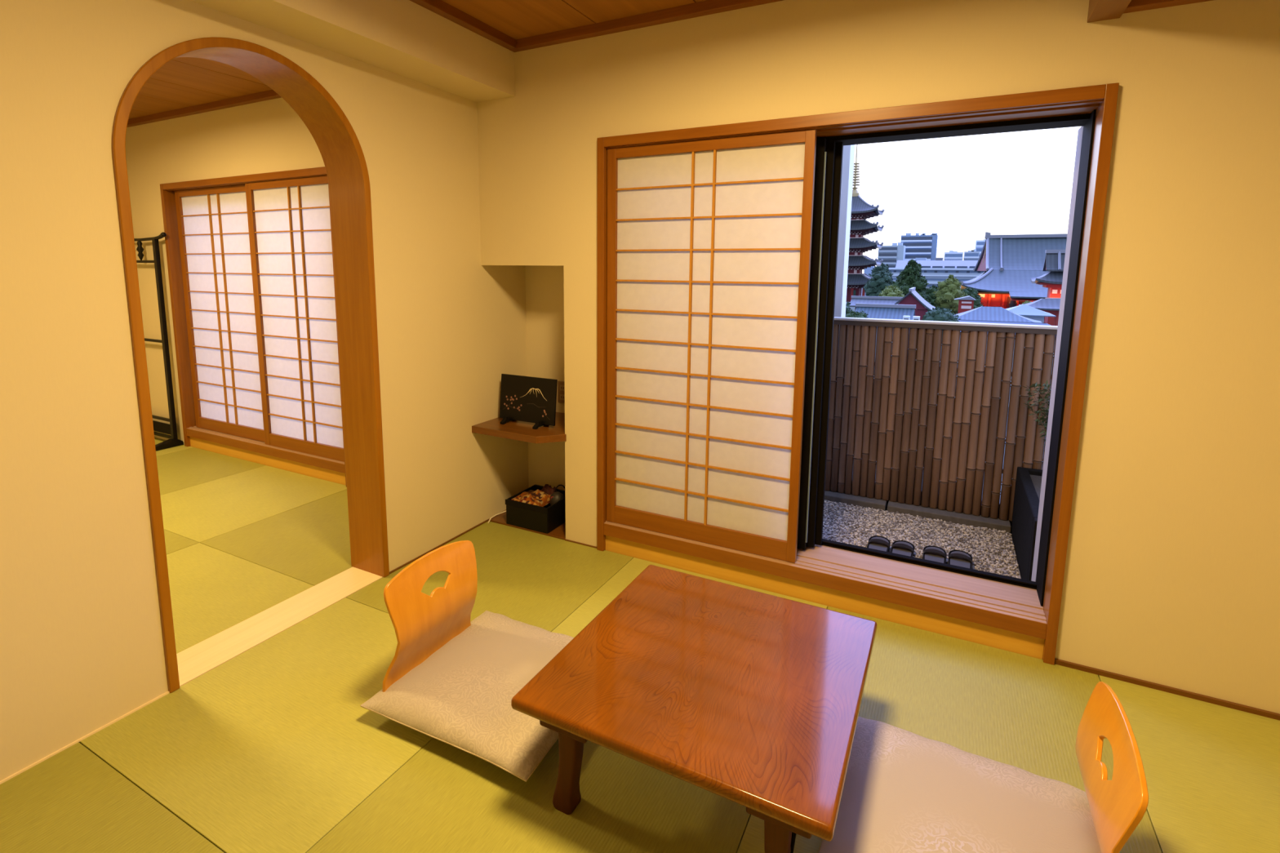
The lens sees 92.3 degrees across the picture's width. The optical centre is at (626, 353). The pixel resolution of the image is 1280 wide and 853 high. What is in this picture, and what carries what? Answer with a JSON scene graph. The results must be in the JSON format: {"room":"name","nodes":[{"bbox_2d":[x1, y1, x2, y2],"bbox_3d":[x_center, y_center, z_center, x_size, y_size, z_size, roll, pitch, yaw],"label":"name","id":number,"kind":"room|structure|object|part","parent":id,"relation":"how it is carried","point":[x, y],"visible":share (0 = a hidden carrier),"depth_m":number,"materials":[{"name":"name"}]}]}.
{"room":"traditional dwelling","nodes":[
{"label":"traditional dwelling","id":0,"kind":"room"},
{"bbox_2d":[128,57,272,119],"bbox_3d":[-3.277,-1.516,2.559,3.550,0.100,3.300,5,9,27],"label":"ceiling","id":1,"kind":"structure","parent":0,"point":[180,82],"depth_m":3.72,"materials":[{"name":"wood"}]},
{"bbox_2d":[0,0,528,781],"bbox_3d":[-1.537,-0.184,2.033,0.200,2.600,3.680,5,9,27],"label":"wall","id":2,"kind":"structure","parent":0,"point":[82,648],"depth_m":1.84,"materials":[{"name":"paint"}]},
{"bbox_2d":[0,691,169,784],"bbox_3d":[-1.916,1.226,1.297,0.006,0.006,1.700,5,9,27],"label":"baseboard","id":3,"kind":"structure","parent":2,"relation":"attached to","point":[42,760],"depth_m":1.83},
{"bbox_2d":[111,36,389,693],"bbox_3d":[-1.393,-0.009,2.337,0.224,2.172,0.905,5,9,27],"label":"trim","id":4,"kind":"structure","parent":2,"relation":"attached to","point":[338,144],"depth_m":2.58,"materials":[{"name":"wood"}]},
{"bbox_2d":[176,567,382,686],"bbox_3d":[-1.401,1.080,2.489,0.200,0.032,0.845,5,9,27],"label":"door threshold","id":5,"kind":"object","parent":2,"relation":"attached to","point":[209,654],"depth_m":2.43,"materials":[{"name":"wood"}]},
{"bbox_2d":[389,519,488,573],"bbox_3d":[-0.937,0.975,3.141,0.006,0.008,0.695,5,9,27],"label":"baseboard","id":6,"kind":"structure","parent":2,"relation":"attached to","point":[487,520],"depth_m":3.11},
{"bbox_2d":[189,0,515,102],"bbox_3d":[-1.422,-1.256,1.610,0.242,0.358,3.300,5,9,27],"label":"ceiling beam","id":7,"kind":"structure","parent":0,"point":[403,37],"depth_m":2.43,"materials":[{"name":"beige paper"}]},
{"bbox_2d":[409,0,515,48],"bbox_3d":[-1.305,-1.302,1.516,0.045,0.069,3.255,5,9,27],"label":"trim","id":8,"kind":"structure","parent":7,"relation":"attached to","point":[440,7],"depth_m":2.65,"materials":[{"name":"brown wood"}]},
{"bbox_2d":[441,0,706,39],"bbox_3d":[-0.262,-1.277,0.992,2.378,0.100,3.300,5,9,27],"label":"ceiling","id":9,"kind":"structure","parent":0,"point":[517,19],"depth_m":2.61,"materials":[{"name":"wood"}]},
{"bbox_2d":[0,437,1279,852],"bbox_3d":[-1.581,1.164,2.211,7.450,0.120,3.830,5,9,27],"label":"floor","id":10,"kind":"structure","parent":0,"point":[273,748],"depth_m":1.85,"materials":[{"name":"green"}]},
{"bbox_2d":[133,231,183,450],"bbox_3d":[-3.762,-0.101,4.767,0.719,1.646,0.205,5,9,27],"label":"rack","id":11,"kind":"object","parent":10,"relation":"on","point":[171,428],"visible":0.65,"depth_m":4.72,"materials":[{"name":"black paint"}]},
{"bbox_3d":[-3.792,0.582,4.941,0.550,0.080,0.008,5,9,27],"label":"panel","id":12,"kind":"part","parent":11,"relation":"part of","materials":[{"name":"black"}]},
{"bbox_3d":[-3.540,-0.092,4.716,0.038,1.550,0.028,5,9,27],"label":"post","id":13,"kind":"part","parent":11,"relation":"part of","materials":[{"name":"black paint"}]},
{"bbox_2d":[382,540,477,692],"bbox_3d":[-0.491,0.897,1.995,0.426,0.440,0.400,5,9,27],"label":"chair","id":14,"kind":"object","parent":10,"relation":"on","point":[423,624],"visible":0.49,"depth_m":2.04,"materials":[{"name":"brown wood"}]},
{"bbox_2d":[360,610,573,782],"bbox_3d":[-0.411,1.060,2.032,0.640,0.080,0.616,5,9,27],"label":"floor cushion","id":15,"kind":"object","parent":14,"relation":"on","point":[460,696],"visible":0.69,"depth_m":1.90,"materials":[{"name":"beige fabric"}]},
{"bbox_2d":[511,564,877,852],"bbox_3d":[0.240,1.013,1.750,0.784,0.333,0.812,5,9,27],"label":"table","id":16,"kind":"object","parent":10,"relation":"on","point":[752,700],"visible":1,"depth_m":1.58,"materials":[{"name":"brown wood"}]},
{"bbox_3d":[-0.150,1.078,1.613,0.077,0.236,0.060,5,9,27],"label":"leg","id":17,"kind":"part","parent":16,"relation":"part of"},
{"bbox_3d":[0.343,1.117,1.357,0.077,0.236,0.060,5,9,27],"label":"leg","id":18,"kind":"part","parent":16,"relation":"part of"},
{"bbox_2d":[1075,681,1148,852],"bbox_3d":[0.893,0.986,1.427,0.426,0.440,0.400,5,9,27],"label":"chair","id":19,"kind":"object","parent":10,"relation":"on","point":[1117,806],"visible":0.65,"depth_m":1.29,"materials":[{"name":"brown wood"}]},
{"bbox_2d":[818,716,1101,852],"bbox_3d":[0.807,1.147,1.477,0.610,0.078,0.620,5,9,27],"label":"floor cushion","id":20,"kind":"object","parent":19,"relation":"on","point":[904,791],"visible":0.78,"depth_m":1.51,"materials":[{"name":"beige fabric"}]},
{"bbox_2d":[125,0,1279,714],"bbox_3d":[-0.780,-0.385,3.514,7.450,2.600,0.430,5,9,27],"label":"wall","id":21,"kind":"structure","parent":0,"point":[1171,578],"depth_m":2.07,"materials":[{"name":"paint"}]},
{"bbox_2d":[127,89,280,127],"bbox_3d":[-2.520,-1.656,3.994,3.550,0.069,0.045,5,9,27],"label":"trim","id":22,"kind":"structure","parent":21,"relation":"attached to","point":[270,94],"depth_m":4.14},
{"bbox_2d":[160,166,346,487],"bbox_3d":[-2.507,-0.175,4.457,1.909,2.100,0.472,5,9,27],"label":"window","id":23,"kind":"structure","parent":21,"relation":"in","point":[229,445],"depth_m":4.55,"materials":[{"name":"brown wood"}]},
{"bbox_2d":[174,184,264,441],"bbox_3d":[-2.937,-0.285,4.482,0.945,1.798,0.028,5,9,27],"label":"screen","id":24,"kind":"object","parent":23,"relation":"attached to","point":[213,231],"visible":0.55,"depth_m":4.50,"materials":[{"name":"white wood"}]},
{"bbox_3d":[-2.930,-1.153,4.360,0.843,0.045,0.026,5,9,27],"label":"rail","id":25,"kind":"part","parent":24,"relation":"part of","materials":[{"name":"brown wood"}]},
{"bbox_3d":[-2.942,0.564,4.599,0.843,0.084,0.026,5,9,27],"label":"rail","id":26,"kind":"part","parent":24,"relation":"part of","materials":[{"name":"brown wood"}]},
{"bbox_3d":[-2.558,0.660,4.484,1.840,0.067,0.256,5,9,27],"label":"sill","id":27,"kind":"part","parent":23,"relation":"part of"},
{"bbox_3d":[-2.618,0.677,4.371,1.840,0.060,0.002,5,9,27],"label":"sill","id":28,"kind":"part","parent":23,"relation":"part of","materials":[{"name":"brown wood"}]},
{"bbox_2d":[244,175,344,462],"bbox_3d":[-2.140,-0.217,4.034,0.932,1.798,0.028,5,9,27],"label":"screen","id":29,"kind":"object","parent":23,"relation":"attached to","point":[289,220],"visible":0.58,"depth_m":4.05,"materials":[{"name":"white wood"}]},
{"bbox_3d":[-2.130,-1.085,3.911,0.824,0.045,0.026,5,9,27],"label":"rail","id":30,"kind":"part","parent":29,"relation":"part of","materials":[{"name":"brown wood"}]},
{"bbox_3d":[-2.142,0.632,4.150,0.824,0.084,0.026,5,9,27],"label":"rail","id":31,"kind":"part","parent":29,"relation":"part of","materials":[{"name":"brown wood"}]},
{"bbox_2d":[488,509,565,540],"bbox_3d":[-0.460,0.944,3.496,0.520,0.038,0.380,5,9,27],"label":"trim","id":32,"kind":"structure","parent":21,"relation":"attached to","point":[559,532],"depth_m":3.33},
{"bbox_2d":[487,511,506,523],"bbox_3d":[-0.696,0.921,3.507,0.241,0.015,0.081,-6,10,-37],"label":"power cord","id":33,"kind":"object","parent":32,"relation":"on","point":[504,511],"visible":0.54,"depth_m":3.49,"materials":[{"name":"beige plastic"}]},
{"bbox_2d":[505,484,565,533],"bbox_3d":[-0.478,0.861,3.430,0.281,0.141,0.273,5,9,27],"label":"box","id":34,"kind":"object","parent":32,"relation":"on","point":[544,519],"visible":0.79,"depth_m":3.32,"materials":[{"name":"black"}]},
{"bbox_2d":[511,488,551,506],"bbox_3d":[-0.529,0.803,3.418,0.164,0.066,0.192,5,9,27],"label":"folded brocade","id":35,"kind":"object","parent":34,"relation":"in","point":[538,497],"visible":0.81,"depth_m":3.39,"materials":[{"name":"multicoloured fabric"}]},
{"bbox_2d":[540,484,556,494],"bbox_3d":[-0.446,0.785,3.516,0.090,0.077,0.048,5,9,27],"label":"cloth","id":36,"kind":"object","parent":34,"relation":"in","point":[548,489],"visible":0.44,"depth_m":3.50,"materials":[{"name":"red"}]},
{"bbox_2d":[549,484,564,505],"bbox_3d":[-0.385,0.792,3.417,0.082,0.106,0.090,5,9,27],"label":"pouch","id":37,"kind":"object","parent":34,"relation":"in","point":[556,496],"visible":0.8,"depth_m":3.39,"materials":[{"name":"fabric"}]},
{"bbox_3d":[-0.368,0.760,3.445,0.082,0.049,0.017,5,9,27],"label":"loop handle","id":38,"kind":"part","parent":37,"relation":"part of","materials":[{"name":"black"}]},
{"bbox_2d":[524,265,564,490],"bbox_3d":[-0.342,0.208,3.567,0.560,1.418,0.070,5,9,27],"label":"wall niche","id":39,"kind":"object","parent":21,"relation":"in","point":[544,285],"visible":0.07,"depth_m":3.59,"materials":[{"name":"paint"}]},
{"bbox_2d":[471,412,566,444],"bbox_3d":[-0.478,0.393,3.365,0.530,0.036,0.495,5,9,27],"label":"wall shelf","id":40,"kind":"object","parent":39,"relation":"attached to","point":[522,431],"visible":0.66,"depth_m":3.21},
{"bbox_2d":[500,416,513,424],"bbox_3d":[-0.644,0.329,3.356,0.022,0.089,0.120,5,9,27],"label":"stand","id":41,"kind":"object","parent":40,"relation":"on","point":[505,419],"visible":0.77,"depth_m":3.33,"materials":[{"name":"black"}]},
{"bbox_2d":[499,373,557,426],"bbox_3d":[-0.532,0.245,3.306,0.366,0.243,0.041,5,9,27],"label":"picture","id":42,"kind":"object","parent":40,"relation":"on","point":[530,399],"visible":1,"depth_m":3.30,"materials":[{"name":"black"}]},
{"bbox_2d":[532,421,545,429],"bbox_3d":[-0.455,0.344,3.258,0.022,0.089,0.120,5,9,27],"label":"stand","id":43,"kind":"object","parent":40,"relation":"on","point":[537,424],"visible":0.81,"depth_m":3.23,"materials":[{"name":"black"}]},
{"bbox_2d":[557,381,564,403],"bbox_3d":[-0.368,0.223,3.559,0.072,0.125,0.012,5,9,27],"label":"wall outlet","id":44,"kind":"object","parent":39,"relation":"attached to","point":[561,384],"visible":0.59,"depth_m":3.56,"materials":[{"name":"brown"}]},
{"bbox_2d":[560,385,564,391],"bbox_3d":[-0.369,0.198,3.552,0.038,0.032,0.003,5,9,27],"label":"socket","id":45,"kind":"object","parent":44,"relation":"attached to","point":[562,387],"depth_m":3.55,"materials":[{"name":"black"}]},
{"bbox_2d":[560,394,564,399],"bbox_3d":[-0.370,0.253,3.560,0.038,0.032,0.003,5,9,27],"label":"socket","id":46,"kind":"object","parent":44,"relation":"attached to","point":[562,396],"depth_m":3.56,"materials":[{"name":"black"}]},
{"bbox_2d":[564,538,596,548],"bbox_3d":[-0.231,0.978,3.159,0.201,0.006,0.006,5,9,27],"label":"baseboard","id":47,"kind":"structure","parent":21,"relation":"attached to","point":[566,540],"depth_m":3.16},
{"bbox_2d":[508,0,782,52],"bbox_3d":[0.457,-1.419,2.447,2.293,0.069,0.045,5,9,27],"label":"trim","id":48,"kind":"structure","parent":21,"relation":"attached to","point":[706,7],"depth_m":2.65,"materials":[{"name":"wood"}]},
{"bbox_2d":[596,82,1119,665],"bbox_3d":[0.812,0.089,2.732,1.912,2.100,0.472,5,9,27],"label":"window","id":49,"kind":"structure","parent":21,"relation":"in","point":[1014,615],"depth_m":2.39,"materials":[{"name":"brown wood"}]},
{"bbox_2d":[606,128,817,563],"bbox_3d":[0.325,-0.021,2.752,0.934,1.798,0.028,5,9,27],"label":"screen","id":50,"kind":"object","parent":49,"relation":"attached to","point":[709,241],"visible":1,"depth_m":2.73,"materials":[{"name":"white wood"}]},
{"bbox_3d":[0.322,0.828,2.869,0.851,0.084,0.026,5,9,27],"label":"rail","id":51,"kind":"part","parent":50,"relation":"part of","materials":[{"name":"brown wood"}]},
{"bbox_3d":[0.334,-0.889,2.630,0.851,0.045,0.026,5,9,27],"label":"rail","id":52,"kind":"part","parent":50,"relation":"part of","materials":[{"name":"brown wood"}]},
{"bbox_2d":[796,137,843,550],"bbox_3d":[0.438,-0.038,2.875,0.992,1.774,0.110,5,9,27],"label":"door","id":53,"kind":"structure","parent":49,"relation":"attached to","point":[820,153],"depth_m":2.64,"materials":[{"name":"brown metal"}]},
{"bbox_3d":[0.761,0.923,2.759,1.843,0.067,0.256,5,9,27],"label":"sill","id":54,"kind":"part","parent":49,"relation":"part of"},
{"bbox_3d":[0.701,0.941,2.646,1.843,0.060,0.002,5,9,27],"label":"sill","id":55,"kind":"part","parent":49,"relation":"part of","materials":[{"name":"brown wood"}]},
{"bbox_3d":[0.804,-0.001,2.703,1.910,1.913,0.180,5,9,27],"label":"metal frame","id":56,"kind":"part","parent":49,"relation":"part of","materials":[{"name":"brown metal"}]},
{"bbox_2d":[1087,0,1131,22],"bbox_3d":[0.751,-1.020,0.489,0.085,0.315,3.300,5,9,27],"label":"trim","id":57,"kind":"structure","parent":21,"relation":"attached to","point":[1098,10],"depth_m":1.89,"materials":[{"name":"brown wood"}]},
{"bbox_2d":[1054,657,1279,720],"bbox_3d":[1.933,1.145,2.030,0.867,0.016,0.012,5,9,27],"label":"baseboard","id":58,"kind":"structure","parent":21,"relation":"attached to","point":[1265,713],"depth_m":2.08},
{"bbox_2d":[1122,0,1212,13],"bbox_3d":[1.934,-1.069,1.708,0.880,0.068,0.050,5,9,27],"label":"trim","id":59,"kind":"structure","parent":21,"relation":"attached to","point":[1135,5],"depth_m":1.87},
{"bbox_2d":[834,144,854,352],"bbox_3d":[0.788,2.780,4.793,1.393,12.000,0.180,5,9,27],"label":"wall","id":60,"kind":"structure","parent":0,"point":[848,155],"depth_m":3.92,"materials":[{"name":"paint"}]},
{"bbox_3d":[-0.237,0.937,4.488,8.400,0.220,1.470,5,9,27],"label":"floor","id":61,"kind":"structure","parent":0,"visible":0},
{"bbox_2d":[824,490,887,511],"bbox_3d":[1.153,0.887,3.890,0.905,0.064,0.114,5,9,27],"label":"kerb stone","id":62,"kind":"object","parent":61,"relation":"on","point":[848,499],"visible":0.26,"depth_m":3.72,"materials":[{"name":"stone"}]},
{"bbox_2d":[822,499,1021,578],"bbox_3d":[1.204,0.972,3.364,1.592,0.042,0.786,5,9,27],"label":"gravel","id":63,"kind":"object","parent":61,"relation":"on","point":[991,551],"visible":0.46,"depth_m":3.31,"materials":[{"name":"grey"}]},
{"bbox_2d":[866,535,890,551],"bbox_3d":[1.250,0.967,3.054,0.102,0.058,0.259,5,9,27],"label":"sandal","id":64,"kind":"object","parent":63,"relation":"on","point":[879,543],"visible":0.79,"depth_m":3.07,"materials":[{"name":"black"}]},
{"bbox_2d":[890,540,915,556],"bbox_3d":[1.346,0.974,3.004,0.102,0.058,0.259,5,9,29],"label":"sandal","id":65,"kind":"object","parent":63,"relation":"on","point":[899,547],"visible":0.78,"depth_m":3.02,"materials":[{"name":"black"}]},
{"bbox_2d":[922,545,946,563],"bbox_3d":[1.475,0.983,2.946,0.102,0.058,0.259,5,9,27],"label":"sandal","id":66,"kind":"object","parent":63,"relation":"on","point":[931,553],"visible":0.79,"depth_m":2.96,"materials":[{"name":"black"}]},
{"bbox_2d":[948,550,973,568],"bbox_3d":[1.574,0.990,2.902,0.102,0.058,0.259,5,9,29],"label":"sandal","id":67,"kind":"object","parent":63,"relation":"on","point":[956,557],"visible":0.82,"depth_m":2.91,"materials":[{"name":"black"}]},
{"bbox_2d":[824,316,1057,529],"bbox_3d":[1.725,0.388,3.561,2.250,1.152,0.084,5,9,27],"label":"bamboo fence","id":68,"kind":"object","parent":61,"relation":"on","point":[895,448],"visible":0.51,"depth_m":3.51,"materials":[{"name":"brown"}]},
{"bbox_3d":[1.714,0.883,3.670,2.200,0.140,0.018,5,9,27],"label":"board","id":69,"kind":"part","parent":68,"relation":"part of","materials":[{"name":"black"}]},
{"bbox_3d":[1.729,-0.176,3.482,2.250,0.014,0.084,5,9,27],"label":"rail","id":70,"kind":"part","parent":68,"relation":"part of","materials":[{"name":"grey"}]},
{"bbox_2d":[887,499,1011,533],"bbox_3d":[1.838,0.941,3.534,0.623,0.064,0.114,5,9,27],"label":"kerb stone","id":71,"kind":"object","parent":61,"relation":"on","point":[961,518],"visible":0.76,"depth_m":3.49,"materials":[{"name":"concrete"}]},
{"bbox_2d":[1010,466,1042,581],"bbox_3d":[2.167,0.872,2.865,0.558,0.390,0.825,5,9,27],"label":"stone planter","id":72,"kind":"object","parent":61,"relation":"on","point":[1028,481],"visible":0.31,"depth_m":2.96,"materials":[{"name":"stone"}]},
{"bbox_2d":[1021,380,1051,451],"bbox_3d":[2.134,0.402,3.112,0.302,0.535,0.182,8,11,43],"label":"plant","id":73,"kind":"object","parent":72,"relation":"on","point":[1044,426],"visible":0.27,"depth_m":3.10,"materials":[{"name":"green plant"}]},
{"bbox_3d":[2.136,0.410,3.107,0.228,0.520,0.129,7,10,40],"label":"stem","id":74,"kind":"part","parent":73,"relation":"part of","materials":[{"name":"brown"}]},
{"label":"outside","id":75,"kind":"structure","parent":0,"visible":0},
{"bbox_2d":[843,288,1047,497],"bbox_3d":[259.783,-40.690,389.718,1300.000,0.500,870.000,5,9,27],"label":"ground","id":76,"kind":"structure","parent":75,"point":[862,288],"depth_m":40.31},
{"bbox_2d":[845,302,852,314],"bbox_3d":[18.534,-0.441,55.015,4.596,8.796,3.816,5,9,27],"label":"bush","id":77,"kind":"object","parent":76,"relation":"on","point":[847,304],"visible":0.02,"depth_m":53.89,"materials":[{"name":"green plant"}]},
{"bbox_2d":[844,311,868,396],"bbox_3d":[18.195,0.582,49.721,3.135,8.226,3.383,-2,8,-16],"label":"bush","id":78,"kind":"object","parent":76,"relation":"on","point":[852,313],"visible":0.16,"depth_m":48.78,"materials":[{"name":"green plant"}]},
{"bbox_3d":[18.212,-1.895,49.376,3.135,3.224,3.383,-2,8,-16],"label":"crown","id":79,"kind":"part","parent":78,"relation":"part of","materials":[{"name":"green plant"}]},
{"bbox_2d":[845,144,884,311],"bbox_3d":[55.164,-31.099,150.075,13.832,43.780,13.804,5,9,27],"label":"pagoda","id":80,"kind":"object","parent":76,"relation":"on","point":[861,211],"visible":0.51,"depth_m":146.53,"materials":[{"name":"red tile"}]},
{"bbox_2d":[863,266,874,295],"bbox_3d":[107.416,-33.460,272.527,3.700,15.400,6.000,5,9,27],"label":"block","id":81,"kind":"object","parent":76,"relation":"on","point":[868,270],"visible":0.02,"depth_m":269.52,"materials":[{"name":"blue"}]},
{"bbox_2d":[849,295,902,311],"bbox_3d":[37.029,-4.603,90.321,8.000,7.530,6.000,5,9,27],"label":"house","id":82,"kind":"structure","parent":76,"relation":"on","point":[855,299],"depth_m":89.44,"materials":[{"name":"grey tile"}]},
{"bbox_2d":[862,269,892,296],"bbox_3d":[55.172,-12.700,135.316,6.504,11.443,6.439,5,9,27],"label":"tree","id":83,"kind":"object","parent":76,"relation":"on","point":[876,284],"visible":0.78,"depth_m":133.45,"materials":[{"name":"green plant"}]},
{"bbox_2d":[868,262,893,279],"bbox_3d":[78.067,-21.280,189.830,7.918,13.715,7.813,5,9,27],"label":"tree","id":84,"kind":"object","parent":76,"relation":"on","point":[884,268],"visible":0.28,"depth_m":187.33,"materials":[{"name":"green plant"}]},
{"bbox_2d":[855,302,915,378],"bbox_3d":[26.413,-1.124,63.362,5.700,7.930,6.400,5,9,27],"label":"house","id":85,"kind":"structure","parent":76,"relation":"on","point":[885,311],"depth_m":62.03,"materials":[{"name":"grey tile"}]},
{"bbox_2d":[876,284,904,297],"bbox_3d":[47.148,-7.975,110.444,5.896,8.845,5.839,5,9,27],"label":"tree","id":86,"kind":"object","parent":76,"relation":"on","point":[891,291],"visible":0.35,"depth_m":109.06,"materials":[{"name":"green plant"}]},
{"bbox_2d":[877,242,906,267],"bbox_3d":[151.846,-50.088,353.187,13.200,26.699,15.200,5,9,27],"label":"apartment block","id":87,"kind":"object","parent":76,"relation":"on","point":[890,255],"visible":0.52,"depth_m":346.49,"materials":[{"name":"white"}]},
{"bbox_2d":[892,242,902,245],"bbox_3d":[153.562,-62.043,348.490,5.420,1.699,3.000,5,9,27],"label":"plant","id":88,"kind":"object","parent":87,"relation":"on","point":[893,243],"depth_m":347.25,"materials":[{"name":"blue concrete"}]},
{"bbox_2d":[902,315,910,381],"bbox_3d":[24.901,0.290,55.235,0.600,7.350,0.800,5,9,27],"label":"rooftop unit","id":89,"kind":"object","parent":76,"relation":"on","point":[904,317],"visible":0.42,"depth_m":54.50,"materials":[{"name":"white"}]},
{"bbox_3d":[24.922,-2.805,54.804,0.540,1.100,0.600,5,9,27],"label":"casing","id":90,"kind":"part","parent":89,"relation":"part of","materials":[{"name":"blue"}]},
{"bbox_2d":[890,259,935,306],"bbox_3d":[54.023,-11.309,117.729,9.723,13.536,10.666,5,9,27],"label":"conifer","id":91,"kind":"object","parent":76,"relation":"on","point":[910,277],"visible":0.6,"depth_m":115.95,"materials":[{"name":"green plant"}]},
{"bbox_2d":[893,287,935,360],"bbox_3d":[35.255,-3.537,76.528,5.300,9.200,8.100,5,9,27],"label":"shrine","id":92,"kind":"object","parent":76,"relation":"on","point":[908,299],"visible":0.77,"depth_m":72.98,"materials":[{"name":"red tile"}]},
{"bbox_2d":[912,315,919,319],"bbox_3d":[25.609,0.346,54.867,0.600,7.350,0.800,5,9,27],"label":"rooftop unit","id":93,"kind":"object","parent":76,"relation":"on","point":[914,317],"visible":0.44,"depth_m":54.15,"materials":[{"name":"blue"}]},
{"bbox_2d":[900,232,937,260],"bbox_3d":[174.698,-55.370,368.850,19.300,33.157,15.200,5,9,27],"label":"apartment tower","id":94,"kind":"structure","parent":76,"relation":"on","point":[922,246],"depth_m":361.35,"materials":[{"name":"blue"}]},
{"bbox_2d":[906,232,937,235],"bbox_3d":[174.861,-70.767,364.510,16.821,1.457,3.000,5,9,27],"label":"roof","id":95,"kind":"object","parent":94,"relation":"on","point":[909,233],"depth_m":362.85,"materials":[{"name":"concrete"}]},
{"bbox_2d":[915,257,926,260],"bbox_3d":[129.499,-33.832,271.592,4.200,16.700,5.000,5,9,27],"label":"block","id":96,"kind":"object","parent":76,"relation":"on","point":[916,259],"visible":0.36,"depth_m":268.37,"materials":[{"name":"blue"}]},
{"bbox_2d":[925,284,938,306],"bbox_3d":[62.269,-9.792,125.262,7.284,8.589,7.225,5,9,27],"label":"tree","id":97,"kind":"object","parent":76,"relation":"on","point":[931,290],"visible":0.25,"depth_m":123.42,"materials":[{"name":"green plant"}]},
{"bbox_2d":[888,260,983,288],"bbox_3d":[111.869,-27.049,228.166,40.300,15.000,13.200,5,9,27],"label":"building","id":98,"kind":"structure","parent":76,"relation":"on","point":[935,271],"depth_m":221.81,"materials":[{"name":"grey concrete"}]},
{"bbox_2d":[934,257,943,260],"bbox_3d":[173.502,-44.158,342.503,3.800,18.200,15.200,5,9,27],"label":"roofed building","id":99,"kind":"structure","parent":76,"relation":"on","point":[935,259],"depth_m":335.67,"materials":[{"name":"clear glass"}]},
{"bbox_2d":[921,306,959,377],"bbox_3d":[24.529,0.545,48.784,3.042,8.644,3.105,5,9,27],"label":"bush","id":100,"kind":"object","parent":76,"relation":"on","point":[938,313],"visible":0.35,"depth_m":47.53,"materials":[{"name":"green plant"}]},
{"bbox_3d":[24.548,-2.159,48.407,3.042,3.184,3.105,5,9,27],"label":"crown","id":101,"kind":"part","parent":100,"relation":"part of","materials":[{"name":"green plant"}]},
{"bbox_2d":[933,274,968,314],"bbox_3d":[59.311,-9.178,112.905,5.899,10.712,6.053,5,9,27],"label":"tree","id":102,"kind":"object","parent":76,"relation":"on","point":[949,289],"visible":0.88,"depth_m":111.70,"materials":[{"name":"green plant"}]},
{"bbox_2d":[943,250,963,260],"bbox_3d":[188.975,-48.217,356.545,9.500,22.581,15.200,5,9,27],"label":"building","id":103,"kind":"structure","parent":76,"relation":"on","point":[951,255],"depth_m":349.64,"materials":[{"name":"blue"}]},
{"bbox_2d":[954,295,976,313],"bbox_3d":[57.499,-6.271,104.887,3.200,7.100,3.000,5,9,27],"label":"stall","id":104,"kind":"object","parent":76,"relation":"on","point":[965,304],"visible":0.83,"depth_m":103.50,"materials":[{"name":"red wood"}]},
{"bbox_2d":[956,287,983,314],"bbox_3d":[65.911,-8.684,118.901,7.011,8.186,7.230,5,9,27],"label":"tree","id":105,"kind":"object","parent":76,"relation":"on","point":[973,293],"visible":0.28,"depth_m":117.08,"materials":[{"name":"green plant"}]},
{"bbox_2d":[963,248,979,260],"bbox_3d":[197.918,-48.192,354.084,7.400,23.334,15.200,5,9,27],"label":"stepped building","id":106,"kind":"structure","parent":76,"relation":"on","point":[972,255],"depth_m":347.34,"materials":[{"name":"blue concrete"}]},
{"bbox_2d":[974,239,985,257],"bbox_3d":[222.575,-55.932,383.278,10.500,30.954,15.200,5,9,27],"label":"tower","id":107,"kind":"structure","parent":76,"relation":"on","point":[979,246],"depth_m":377.40,"materials":[{"name":"blue"}]},
{"bbox_2d":[937,320,1055,407],"bbox_3d":[32.248,0.710,53.675,10.400,7.050,5.200,5,9,27],"label":"house","id":108,"kind":"structure","parent":76,"relation":"on","point":[963,321],"depth_m":52.65,"materials":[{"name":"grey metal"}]},
{"bbox_2d":[953,306,1042,323],"bbox_3d":[35.708,-0.683,60.771,9.200,7.900,8.400,5,9,27],"label":"house","id":109,"kind":"structure","parent":76,"relation":"on","point":[983,313],"depth_m":58.99,"materials":[{"name":"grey tile"}]},
{"bbox_2d":[959,231,1066,322],"bbox_3d":[103.150,-17.126,136.544,51.841,20.500,49.200,5,9,27],"label":"temple hall","id":110,"kind":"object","parent":76,"relation":"on","point":[1008,263],"visible":0.34,"depth_m":136.50,"materials":[{"name":"tile"}]},
{"bbox_3d":[85.222,-12.067,130.495,18.300,0.700,0.100,5,9,27],"label":"plaster panel","id":111,"kind":"part","parent":110,"relation":"part of","materials":[{"name":"white"}]},
{"bbox_3d":[83.827,-9.140,131.518,4.300,5.800,0.300,5,9,27],"label":"doorway","id":112,"kind":"part","parent":110,"relation":"part of","materials":[{"name":"red"}]},
{"bbox_2d":[1004,304,1056,323],"bbox_3d":[44.654,-1.719,69.565,5.400,7.650,5.400,5,9,27],"label":"tent roof","id":113,"kind":"structure","parent":76,"relation":"on","point":[1024,310],"depth_m":67.42,"materials":[{"name":"blue fabric"}]},
{"bbox_2d":[1018,298,1060,325],"bbox_3d":[53.645,-2.737,76.058,8.800,8.000,5.200,5,9,27],"label":"pavilion","id":114,"kind":"object","parent":76,"relation":"on","point":[1051,306],"visible":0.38,"depth_m":75.01,"materials":[{"name":"grey tile"}]},
{"bbox_2d":[1031,249,1065,325],"bbox_3d":[70.039,-8.988,97.297,10.000,14.750,7.200,5,9,27],"label":"temple gate","id":115,"kind":"object","parent":76,"relation":"on","point":[1054,263],"visible":0.33,"depth_m":96.62,"materials":[{"name":"grey tile"}]},
{"bbox_3d":[69.017,-9.048,95.322,6.800,1.600,0.800,5,9,27],"label":"white panel","id":116,"kind":"part","parent":115,"relation":"part of","materials":[{"name":"white paint"}]}
]}

